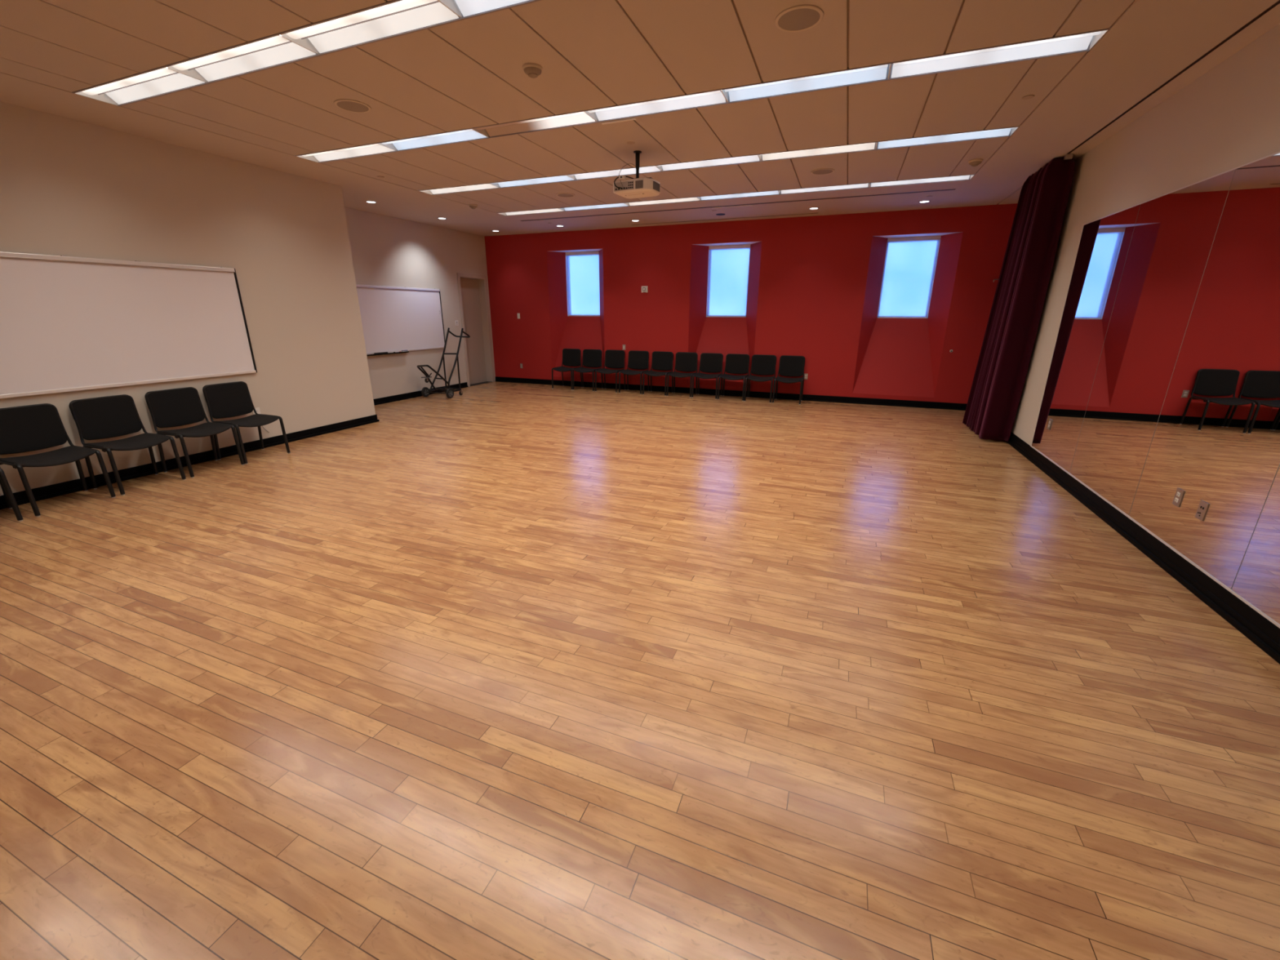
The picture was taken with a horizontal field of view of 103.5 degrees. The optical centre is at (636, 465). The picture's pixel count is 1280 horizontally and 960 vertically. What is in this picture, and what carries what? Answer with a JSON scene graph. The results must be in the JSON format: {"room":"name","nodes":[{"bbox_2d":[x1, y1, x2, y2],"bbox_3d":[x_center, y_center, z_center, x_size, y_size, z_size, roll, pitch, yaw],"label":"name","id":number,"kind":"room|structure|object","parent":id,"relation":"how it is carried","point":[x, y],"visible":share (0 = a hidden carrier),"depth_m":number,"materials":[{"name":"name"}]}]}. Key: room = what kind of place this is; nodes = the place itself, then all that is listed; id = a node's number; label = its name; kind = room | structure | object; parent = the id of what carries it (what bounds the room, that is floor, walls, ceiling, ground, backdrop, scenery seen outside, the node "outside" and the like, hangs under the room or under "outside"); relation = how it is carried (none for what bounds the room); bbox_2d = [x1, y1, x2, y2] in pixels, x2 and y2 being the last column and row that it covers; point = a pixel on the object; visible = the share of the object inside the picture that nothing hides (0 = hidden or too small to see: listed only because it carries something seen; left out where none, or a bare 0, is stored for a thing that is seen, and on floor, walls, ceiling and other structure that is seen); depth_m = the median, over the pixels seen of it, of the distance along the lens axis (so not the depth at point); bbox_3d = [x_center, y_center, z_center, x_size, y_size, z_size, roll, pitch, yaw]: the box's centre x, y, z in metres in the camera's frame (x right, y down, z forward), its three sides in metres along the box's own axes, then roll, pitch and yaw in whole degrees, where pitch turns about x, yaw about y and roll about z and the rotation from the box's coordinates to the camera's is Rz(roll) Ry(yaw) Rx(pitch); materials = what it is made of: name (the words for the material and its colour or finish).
{"room":"dance studio","nodes":[
{"label":"dance studio","id":0,"kind":"room"},
{"bbox_2d":[0,101,375,495],"bbox_3d":[-6.567,-1.195,3.635,1.387,3.531,9.432,7,18,21],"label":"wall","id":1,"kind":"structure","parent":0,"point":[68,187],"depth_m":5.69,"materials":[{"name":"beige paint"}]},
{"bbox_2d":[0,251,257,398],"bbox_3d":[-5.225,-1.423,5.073,0.036,1.229,2.437,7,18,21],"label":"whiteboard","id":2,"kind":"object","parent":1,"relation":"attached to","point":[68,323],"visible":1,"depth_m":5.03,"materials":[{"name":"white plastic"}]},
{"bbox_2d":[0,382,467,509],"bbox_3d":[-5.815,-0.050,5.749,1.297,0.115,13.133,7,18,21],"label":"baseboard","id":3,"kind":"structure","parent":1,"relation":"attached to","point":[73,486],"depth_m":5.86,"materials":[{"name":"black rubber"}]},
{"bbox_2d":[252,407,260,414],"bbox_3d":[-4.824,-0.667,6.396,0.010,0.118,0.090,7,18,21],"label":"outlet plate","id":4,"kind":"object","parent":1,"relation":"attached to","point":[257,409],"visible":0.39,"depth_m":6.40,"materials":[{"name":"white plastic"}]},
{"bbox_2d":[344,207,495,399],"bbox_3d":[-4.574,-3.187,10.213,0.250,3.531,5.053,7,18,21],"label":"wall","id":5,"kind":"structure","parent":0,"point":[386,251],"depth_m":10.12,"materials":[{"name":"beige paint"}]},
{"bbox_2d":[355,284,444,355],"bbox_3d":[-4.616,-2.808,9.762,0.075,1.241,2.440,7,18,21],"label":"whiteboard","id":6,"kind":"object","parent":5,"relation":"attached to","point":[397,319],"visible":0.67,"depth_m":9.82,"materials":[{"name":"white plastic"}]},
{"bbox_2d":[366,351,408,355],"bbox_3d":[-4.817,-2.080,9.459,0.075,0.024,1.320,7,18,21],"label":"tray","id":7,"kind":"object","parent":6,"relation":"on","point":[371,353],"depth_m":9.48,"materials":[{"name":"black paint"}]},
{"bbox_2d":[454,320,458,325],"bbox_3d":[-4.029,-3.177,11.279,0.008,0.118,0.105,7,18,21],"label":"switch plate","id":8,"kind":"object","parent":5,"relation":"attached to","point":[456,322],"visible":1,"depth_m":11.27,"materials":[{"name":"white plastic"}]},
{"bbox_2d":[457,272,494,386],"bbox_3d":[-3.881,-3.183,11.958,0.231,2.512,1.004,7,18,21],"label":"door","id":9,"kind":"structure","parent":5,"relation":"in","point":[473,288],"depth_m":12.11,"materials":[{"name":"beige paint"}]},
{"bbox_2d":[0,381,1279,959],"bbox_3d":[-0.998,0.463,4.503,11.639,0.120,14.615,7,18,21],"label":"floor","id":10,"kind":"structure","parent":0,"point":[495,670],"depth_m":2.25,"materials":[{"name":"brown wood"}]},
{"bbox_2d":[0,467,22,521],"bbox_3d":[-5.512,0.090,3.981,0.547,0.876,0.534,7,18,21],"label":"chair","id":11,"kind":"object","parent":10,"relation":"on","point":[2,477],"visible":1,"depth_m":4.17,"materials":[{"name":"black paint"}]},
{"bbox_2d":[0,403,115,516],"bbox_3d":[-5.288,-0.073,4.519,0.547,0.876,0.534,7,18,21],"label":"chair","id":12,"kind":"object","parent":10,"relation":"on","point":[28,428],"visible":0.99,"depth_m":4.54,"materials":[{"name":"black paint"}]},
{"bbox_2d":[68,394,186,495],"bbox_3d":[-5.076,-0.226,5.026,0.547,0.876,0.534,7,18,21],"label":"chair","id":13,"kind":"object","parent":10,"relation":"on","point":[115,415],"visible":0.94,"depth_m":5.01,"materials":[{"name":"black paint"}]},
{"bbox_2d":[144,386,244,477],"bbox_3d":[-4.861,-0.382,5.541,0.547,0.876,0.534,7,18,21],"label":"chair","id":14,"kind":"object","parent":10,"relation":"on","point":[173,407],"visible":0.97,"depth_m":5.52,"materials":[{"name":"black paint"}]},
{"bbox_2d":[202,381,290,464],"bbox_3d":[-4.663,-0.526,6.017,0.547,0.876,0.534,7,18,21],"label":"chair","id":15,"kind":"object","parent":10,"relation":"on","point":[231,399],"visible":0.95,"depth_m":6.01,"materials":[{"name":"black paint"}]},
{"bbox_2d":[417,327,470,398],"bbox_3d":[-3.988,-2.114,10.407,0.637,1.368,1.423,7,18,21],"label":"cart","id":16,"kind":"object","parent":10,"relation":"on","point":[449,391],"visible":1,"depth_m":10.42,"materials":[{"name":"black paint"}]},
{"bbox_2d":[551,348,582,390],"bbox_3d":[-1.608,-2.216,11.608,0.534,0.876,0.547,7,18,21],"label":"chair","id":17,"kind":"object","parent":10,"relation":"on","point":[571,357],"visible":0.9,"depth_m":11.72,"materials":[{"name":"plastic"}]},
{"bbox_2d":[572,349,603,391],"bbox_3d":[-1.109,-2.159,11.426,0.534,0.876,0.547,7,18,20],"label":"chair","id":18,"kind":"object","parent":10,"relation":"on","point":[591,357],"visible":0.95,"depth_m":11.53,"materials":[{"name":"black paint"}]},
{"bbox_2d":[595,350,626,392],"bbox_3d":[-0.585,-2.097,11.224,0.534,0.876,0.547,7,18,21],"label":"chair","id":19,"kind":"object","parent":10,"relation":"on","point":[613,358],"visible":0.95,"depth_m":11.33,"materials":[{"name":"black paint"}]},
{"bbox_2d":[618,350,648,394],"bbox_3d":[-0.053,-2.036,11.028,0.534,0.876,0.547,7,18,21],"label":"chair","id":20,"kind":"object","parent":10,"relation":"on","point":[638,360],"visible":0.95,"depth_m":11.14,"materials":[{"name":"black fabric"}]},
{"bbox_2d":[642,351,673,395],"bbox_3d":[0.466,-1.974,10.827,0.534,0.876,0.547,7,18,21],"label":"chair","id":21,"kind":"object","parent":10,"relation":"on","point":[661,361],"visible":0.96,"depth_m":10.94,"materials":[{"name":"black fabric"}]},
{"bbox_2d":[666,351,697,397],"bbox_3d":[0.971,-1.913,10.630,0.534,0.876,0.547,7,18,20],"label":"chair","id":22,"kind":"object","parent":10,"relation":"on","point":[685,362],"visible":0.96,"depth_m":10.74,"materials":[{"name":"black paint"}]},
{"bbox_2d":[691,352,723,399],"bbox_3d":[1.475,-1.855,10.445,0.534,0.876,0.547,7,18,21],"label":"chair","id":23,"kind":"object","parent":10,"relation":"on","point":[710,362],"visible":0.98,"depth_m":10.56,"materials":[{"name":"black fabric"}]},
{"bbox_2d":[717,353,749,400],"bbox_3d":[1.979,-1.794,10.248,0.534,0.876,0.547,7,18,21],"label":"chair","id":24,"kind":"object","parent":10,"relation":"on","point":[735,363],"visible":0.97,"depth_m":10.36,"materials":[{"name":"black paint"}]},
{"bbox_2d":[743,354,776,403],"bbox_3d":[2.474,-1.734,10.054,0.534,0.876,0.547,7,18,21],"label":"chair","id":25,"kind":"object","parent":10,"relation":"on","point":[762,365],"visible":0.98,"depth_m":10.16,"materials":[{"name":"black paint"}]},
{"bbox_2d":[772,355,804,404],"bbox_3d":[2.987,-1.675,9.866,0.534,0.876,0.547,7,18,20],"label":"chair","id":26,"kind":"object","parent":10,"relation":"on","point":[789,366],"visible":1,"depth_m":9.97,"materials":[{"name":"black paint"}]},
{"bbox_2d":[0,0,1279,236],"bbox_3d":[-0.976,-2.994,3.701,11.589,0.200,14.965,7,18,21],"label":"ceiling","id":27,"kind":"structure","parent":0,"point":[467,73],"depth_m":3.99,"materials":[{"name":"beige paint"}]},
{"bbox_2d":[71,0,541,106],"bbox_3d":[-1.109,-2.705,2.893,7.338,0.123,0.304,7,18,21],"label":"ceiling light","id":28,"kind":"object","parent":27,"relation":"attached to","point":[393,18],"visible":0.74,"depth_m":3.38,"materials":[{"name":"grey plastic"}]},
{"bbox_2d":[333,98,371,112],"bbox_3d":[-2.435,-3.075,4.321,0.280,0.011,0.280,7,18,21],"label":"ceiling speaker","id":29,"kind":"object","parent":27,"relation":"attached to","point":[351,105],"visible":1,"depth_m":4.30,"materials":[{"name":"beige"}]},
{"bbox_2d":[337,101,368,111],"bbox_3d":[-2.435,-3.075,4.321,0.244,0.010,0.244,7,18,21],"label":"grille","id":30,"kind":"object","parent":29,"relation":"attached to","point":[351,106],"depth_m":4.31,"materials":[{"name":"beige"}]},
{"bbox_2d":[365,200,377,203],"bbox_3d":[-4.282,-4.236,8.122,0.168,0.007,0.168,7,18,21],"label":"recessed light","id":31,"kind":"object","parent":27,"relation":"in","point":[368,202],"visible":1,"depth_m":8.12,"materials":[{"name":"grey"}]},
{"bbox_2d":[468,204,477,208],"bbox_3d":[-2.708,-4.271,8.343,0.144,0.062,0.144,7,18,21],"label":"smoke detector","id":32,"kind":"object","parent":27,"relation":"attached to","point":[472,206],"visible":1,"depth_m":8.30,"materials":[{"name":"beige plastic"}]},
{"bbox_2d":[522,62,542,78],"bbox_3d":[-0.753,-2.840,3.647,0.144,0.062,0.144,7,18,21],"label":"smoke detector","id":33,"kind":"object","parent":27,"relation":"attached to","point":[533,70],"visible":1,"depth_m":3.61,"materials":[{"name":"beige plastic"}]},
{"bbox_2d":[556,192,574,197],"bbox_3d":[-1.075,-4.069,7.606,0.280,0.011,0.280,7,18,21],"label":"ceiling speaker","id":34,"kind":"object","parent":27,"relation":"attached to","point":[562,194],"visible":1,"depth_m":7.59,"materials":[{"name":"beige plastic"}]},
{"bbox_2d":[601,117,635,124],"bbox_3d":[-0.169,-3.168,4.644,0.340,0.010,0.025,7,18,21],"label":"ceiling strip","id":35,"kind":"object","parent":27,"relation":"attached to","point":[633,118],"visible":1,"depth_m":4.63,"materials":[{"name":"white metal"}]},
{"bbox_2d":[626,141,634,144],"bbox_3d":[-0.065,-3.355,5.253,0.084,0.006,0.084,7,18,21],"label":"sprinkler","id":36,"kind":"object","parent":27,"relation":"attached to","point":[628,142],"visible":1,"depth_m":5.25,"materials":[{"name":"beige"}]},
{"bbox_2d":[613,150,660,198],"bbox_3d":[0.001,-3.239,5.595,0.489,0.428,0.407,7,18,21],"label":"ceiling projector","id":37,"kind":"object","parent":27,"relation":"hanging from","point":[637,188],"visible":1,"depth_m":5.54,"materials":[{"name":"white plastic"}]},
{"bbox_2d":[635,179,643,188],"bbox_3d":[0.024,-3.043,5.466,0.090,0.078,0.009,8,19,25],"label":"grille","id":38,"kind":"object","parent":37,"relation":"attached to","point":[638,183],"depth_m":5.46,"materials":[{"name":"grey"}]},
{"bbox_2d":[653,181,659,191],"bbox_3d":[0.217,-3.070,5.558,0.014,0.076,0.165,8,19,25],"label":"grille","id":39,"kind":"object","parent":37,"relation":"attached to","point":[655,184],"depth_m":5.54,"materials":[{"name":"grey"}]},
{"bbox_2d":[295,26,1110,163],"bbox_3d":[-0.422,-3.203,4.537,7.338,0.123,0.304,7,18,21],"label":"ceiling light","id":40,"kind":"object","parent":27,"relation":"attached to","point":[1079,42],"visible":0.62,"depth_m":4.08,"materials":[{"name":"grey plastic"}]},
{"bbox_2d":[417,125,1019,195],"bbox_3d":[0.262,-3.699,6.178,7.338,0.123,0.304,7,18,21],"label":"ceiling light","id":41,"kind":"object","parent":27,"relation":"attached to","point":[984,134],"visible":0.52,"depth_m":5.85,"materials":[{"name":"grey plastic"}]},
{"bbox_2d":[631,212,818,225],"bbox_3d":[1.551,-4.662,9.564,3.600,0.003,0.060,7,18,21],"label":"ceiling vent","id":42,"kind":"object","parent":27,"relation":"in","point":[818,212],"visible":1,"depth_m":9.46,"materials":[{"name":"metal"}]},
{"bbox_2d":[711,204,753,208],"bbox_3d":[1.588,-4.300,8.389,0.700,0.012,0.025,7,18,21],"label":"ceiling strip","id":43,"kind":"object","parent":27,"relation":"attached to","point":[744,205],"visible":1,"depth_m":8.38,"materials":[{"name":"white metal"}]},
{"bbox_2d":[497,173,975,216],"bbox_3d":[0.951,-4.199,7.829,7.338,0.123,0.304,7,18,21],"label":"ceiling light","id":44,"kind":"object","parent":27,"relation":"attached to","point":[965,177],"visible":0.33,"depth_m":7.61,"materials":[{"name":"grey plastic"}]},
{"bbox_2d":[519,188,956,221],"bbox_3d":[1.145,-4.336,8.487,7.340,0.003,0.090,7,18,21],"label":"ceiling vent","id":45,"kind":"object","parent":27,"relation":"in","point":[949,188],"visible":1,"depth_m":8.18,"materials":[{"name":"black metal"}]},
{"bbox_2d":[774,4,823,31],"bbox_3d":[0.971,-2.672,3.022,0.280,0.011,0.280,7,18,21],"label":"ceiling speaker","id":46,"kind":"object","parent":27,"relation":"attached to","point":[798,18],"visible":1,"depth_m":3.00,"materials":[{"name":"beige plastic"}]},
{"bbox_2d":[808,207,818,209],"bbox_3d":[2.997,-4.345,8.539,0.168,0.007,0.168,7,18,21],"label":"recessed light","id":47,"kind":"object","parent":27,"relation":"in","point":[811,208],"visible":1,"depth_m":8.54,"materials":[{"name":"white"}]},
{"bbox_2d":[810,168,834,174],"bbox_3d":[2.318,-3.662,6.295,0.280,0.011,0.280,7,18,21],"label":"ceiling speaker","id":48,"kind":"object","parent":27,"relation":"attached to","point":[822,171],"visible":1,"depth_m":6.28,"materials":[{"name":"beige"}]},
{"bbox_2d":[812,169,832,174],"bbox_3d":[2.318,-3.662,6.295,0.244,0.010,0.244,7,18,21],"label":"grille","id":49,"kind":"object","parent":48,"relation":"attached to","point":[815,171],"depth_m":6.29,"materials":[{"name":"beige metal"}]},
{"bbox_2d":[918,200,930,203],"bbox_3d":[4.559,-4.175,7.994,0.168,0.007,0.168,7,18,21],"label":"recessed light","id":50,"kind":"object","parent":27,"relation":"in","point":[920,202],"visible":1,"depth_m":8.01,"materials":[{"name":"white"}]},
{"bbox_2d":[968,158,982,166],"bbox_3d":[3.922,-3.496,5.845,0.144,0.062,0.144,7,18,21],"label":"smoke detector","id":51,"kind":"object","parent":27,"relation":"attached to","point":[974,162],"visible":1,"depth_m":5.81,"materials":[{"name":"beige plastic"}]},
{"bbox_2d":[1022,94,1034,99],"bbox_3d":[3.191,-3.001,4.112,0.084,0.006,0.084,7,18,21],"label":"sprinkler","id":52,"kind":"object","parent":27,"relation":"attached to","point":[1029,96],"visible":1,"depth_m":4.11,"materials":[{"name":"beige"}]},
{"bbox_2d":[1021,0,1279,186],"bbox_3d":[3.004,-2.141,1.305,0.070,0.079,12.900,7,18,21],"label":"track","id":53,"kind":"object","parent":27,"relation":"attached to","point":[1068,156],"visible":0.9,"depth_m":3.69,"materials":[{"name":"grey metal"}]},
{"bbox_2d":[962,156,1075,441],"bbox_3d":[5.056,-2.062,6.790,0.374,3.365,1.532,7,18,21],"label":"stage curtain","id":54,"kind":"object","parent":53,"relation":"hanging from","point":[1013,322],"visible":0.98,"depth_m":6.41,"materials":[{"name":"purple fabric"}]},
{"bbox_2d":[484,203,1017,404],"bbox_3d":[1.670,-3.274,10.549,11.589,3.531,0.523,7,18,21],"label":"wall","id":55,"kind":"structure","parent":0,"point":[814,286],"depth_m":9.85,"materials":[{"name":"red paint"}]},
{"bbox_2d":[567,254,599,316],"bbox_3d":[-1.205,-4.189,11.716,0.850,1.400,0.050,7,18,21],"label":"window","id":56,"kind":"structure","parent":55,"relation":"in","point":[568,256],"depth_m":11.83,"materials":[{"name":"white plastic"}]},
{"bbox_2d":[565,251,599,315],"bbox_3d":[-1.236,-4.166,11.640,0.842,1.393,0.060,7,18,21],"label":"roller shade","id":57,"kind":"object","parent":56,"relation":"attached to","point":[584,252],"visible":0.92,"depth_m":11.47,"materials":[{"name":"fabric"}]},
{"bbox_2d":[641,285,648,292],"bbox_3d":[0.163,-3.737,10.718,0.140,0.130,0.046,7,18,21],"label":"fire alarm strobe","id":58,"kind":"object","parent":55,"relation":"attached to","point":[644,288],"visible":1,"depth_m":10.70,"materials":[{"name":"white plastic"}]},
{"bbox_2d":[706,248,750,317],"bbox_3d":[1.919,-3.819,10.524,0.850,1.400,0.050,7,18,21],"label":"window","id":59,"kind":"structure","parent":55,"relation":"in","point":[710,255],"depth_m":10.58,"materials":[{"name":"white plastic"}]},
{"bbox_2d":[706,244,751,316],"bbox_3d":[1.888,-3.796,10.448,0.842,1.393,0.060,7,18,21],"label":"roller shade","id":60,"kind":"object","parent":59,"relation":"attached to","point":[731,246],"visible":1,"depth_m":10.26,"materials":[{"name":"fabric"}]},
{"bbox_2d":[495,376,966,410],"bbox_3d":[1.611,-1.564,10.784,11.189,0.122,0.024,7,18,21],"label":"baseboard","id":61,"kind":"structure","parent":55,"relation":"attached to","point":[949,406],"depth_m":10.36,"materials":[{"name":"black rubber"}]},
{"bbox_2d":[804,373,808,379],"bbox_3d":[3.353,-1.756,10.007,0.074,0.118,0.010,7,18,21],"label":"outlet plate","id":62,"kind":"object","parent":55,"relation":"attached to","point":[806,375],"visible":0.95,"depth_m":10.00,"materials":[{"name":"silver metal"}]},
{"bbox_2d":[876,238,939,318],"bbox_3d":[5.010,-3.453,9.345,0.850,1.400,0.050,7,18,21],"label":"window","id":63,"kind":"structure","parent":55,"relation":"in","point":[938,241],"depth_m":9.31,"materials":[{"name":"white plastic"}]},
{"bbox_2d":[877,235,940,318],"bbox_3d":[4.978,-3.431,9.269,0.842,1.393,0.060,7,18,21],"label":"roller shade","id":64,"kind":"object","parent":63,"relation":"attached to","point":[931,237],"visible":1,"depth_m":9.10,"materials":[{"name":"fabric"}]},
{"bbox_2d":[1011,23,1279,445],"bbox_3d":[3.881,-0.730,2.190,1.000,3.531,14.365,7,18,21],"label":"wall","id":65,"kind":"structure","parent":0,"point":[1227,118],"depth_m":4.04,"materials":[{"name":"beige paint"}]},
{"bbox_2d":[1031,204,1140,472],"bbox_3d":[4.553,-1.240,5.213,0.006,2.430,1.166,7,18,21],"label":"mirror panel","id":66,"kind":"object","parent":65,"relation":"attached to","point":[1104,243],"visible":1,"depth_m":5.12,"materials":[{"name":"silver glass"}]},
{"bbox_2d":[1047,418,1052,430],"bbox_3d":[4.613,-0.456,5.638,0.010,0.118,0.074,7,18,21],"label":"outlet plate","id":67,"kind":"object","parent":66,"relation":"attached to","point":[1050,420],"visible":1,"depth_m":5.63,"materials":[{"name":"white plastic"}]},
{"bbox_2d":[1005,432,1279,663],"bbox_3d":[2.942,1.163,1.768,0.030,0.148,11.900,7,18,21],"label":"baseboard","id":68,"kind":"structure","parent":65,"relation":"attached to","point":[1260,630],"depth_m":3.40,"materials":[{"name":"black rubber"}]},
{"bbox_2d":[1069,168,1235,515],"bbox_3d":[4.114,-0.922,4.160,0.006,2.430,1.190,7,18,21],"label":"mirror panel","id":69,"kind":"object","parent":65,"relation":"attached to","point":[1174,234],"visible":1,"depth_m":4.04,"materials":[{"name":"silver glass"}]},
{"bbox_2d":[1030,444,1279,628],"bbox_3d":[2.759,1.226,1.280,0.010,0.013,10.862,7,18,21],"label":"trim","id":70,"kind":"structure","parent":65,"relation":"attached to","point":[1231,591],"depth_m":3.37,"materials":[{"name":"silver metal"}]},
{"bbox_2d":[1031,151,1279,445],"bbox_3d":[3.666,-0.602,3.090,0.009,2.438,5.953,7,18,21],"label":"trim","id":71,"kind":"structure","parent":65,"relation":"attached to","point":[1279,151],"depth_m":4.10,"materials":[{"name":"silver metal"}]},
{"bbox_2d":[1128,152,1279,589],"bbox_3d":[3.670,-0.601,3.098,0.006,2.430,1.188,7,18,21],"label":"mirror panel","id":72,"kind":"object","parent":65,"relation":"attached to","point":[1216,437],"visible":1,"depth_m":3.13,"materials":[{"name":"silver glass"}]},
{"bbox_2d":[1172,487,1184,506],"bbox_3d":[3.697,0.220,3.445,0.010,0.118,0.074,7,18,21],"label":"outlet plate","id":73,"kind":"object","parent":72,"relation":"attached to","point":[1179,494],"visible":1,"depth_m":3.44,"materials":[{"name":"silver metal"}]},
{"bbox_2d":[1195,500,1208,520],"bbox_3d":[3.601,0.290,3.216,0.009,0.118,0.074,7,18,21],"label":"jack plate","id":74,"kind":"object","parent":72,"relation":"attached to","point":[1202,507],"visible":1,"depth_m":3.21,"materials":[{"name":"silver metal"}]},
{"bbox_2d":[1231,466,1279,624],"bbox_3d":[3.228,-0.279,2.037,0.006,2.430,1.188,7,18,21],"label":"mirror panel","id":75,"kind":"object","parent":65,"relation":"attached to","point":[1257,581],"visible":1,"depth_m":2.72,"materials":[{"name":"silver glass"}]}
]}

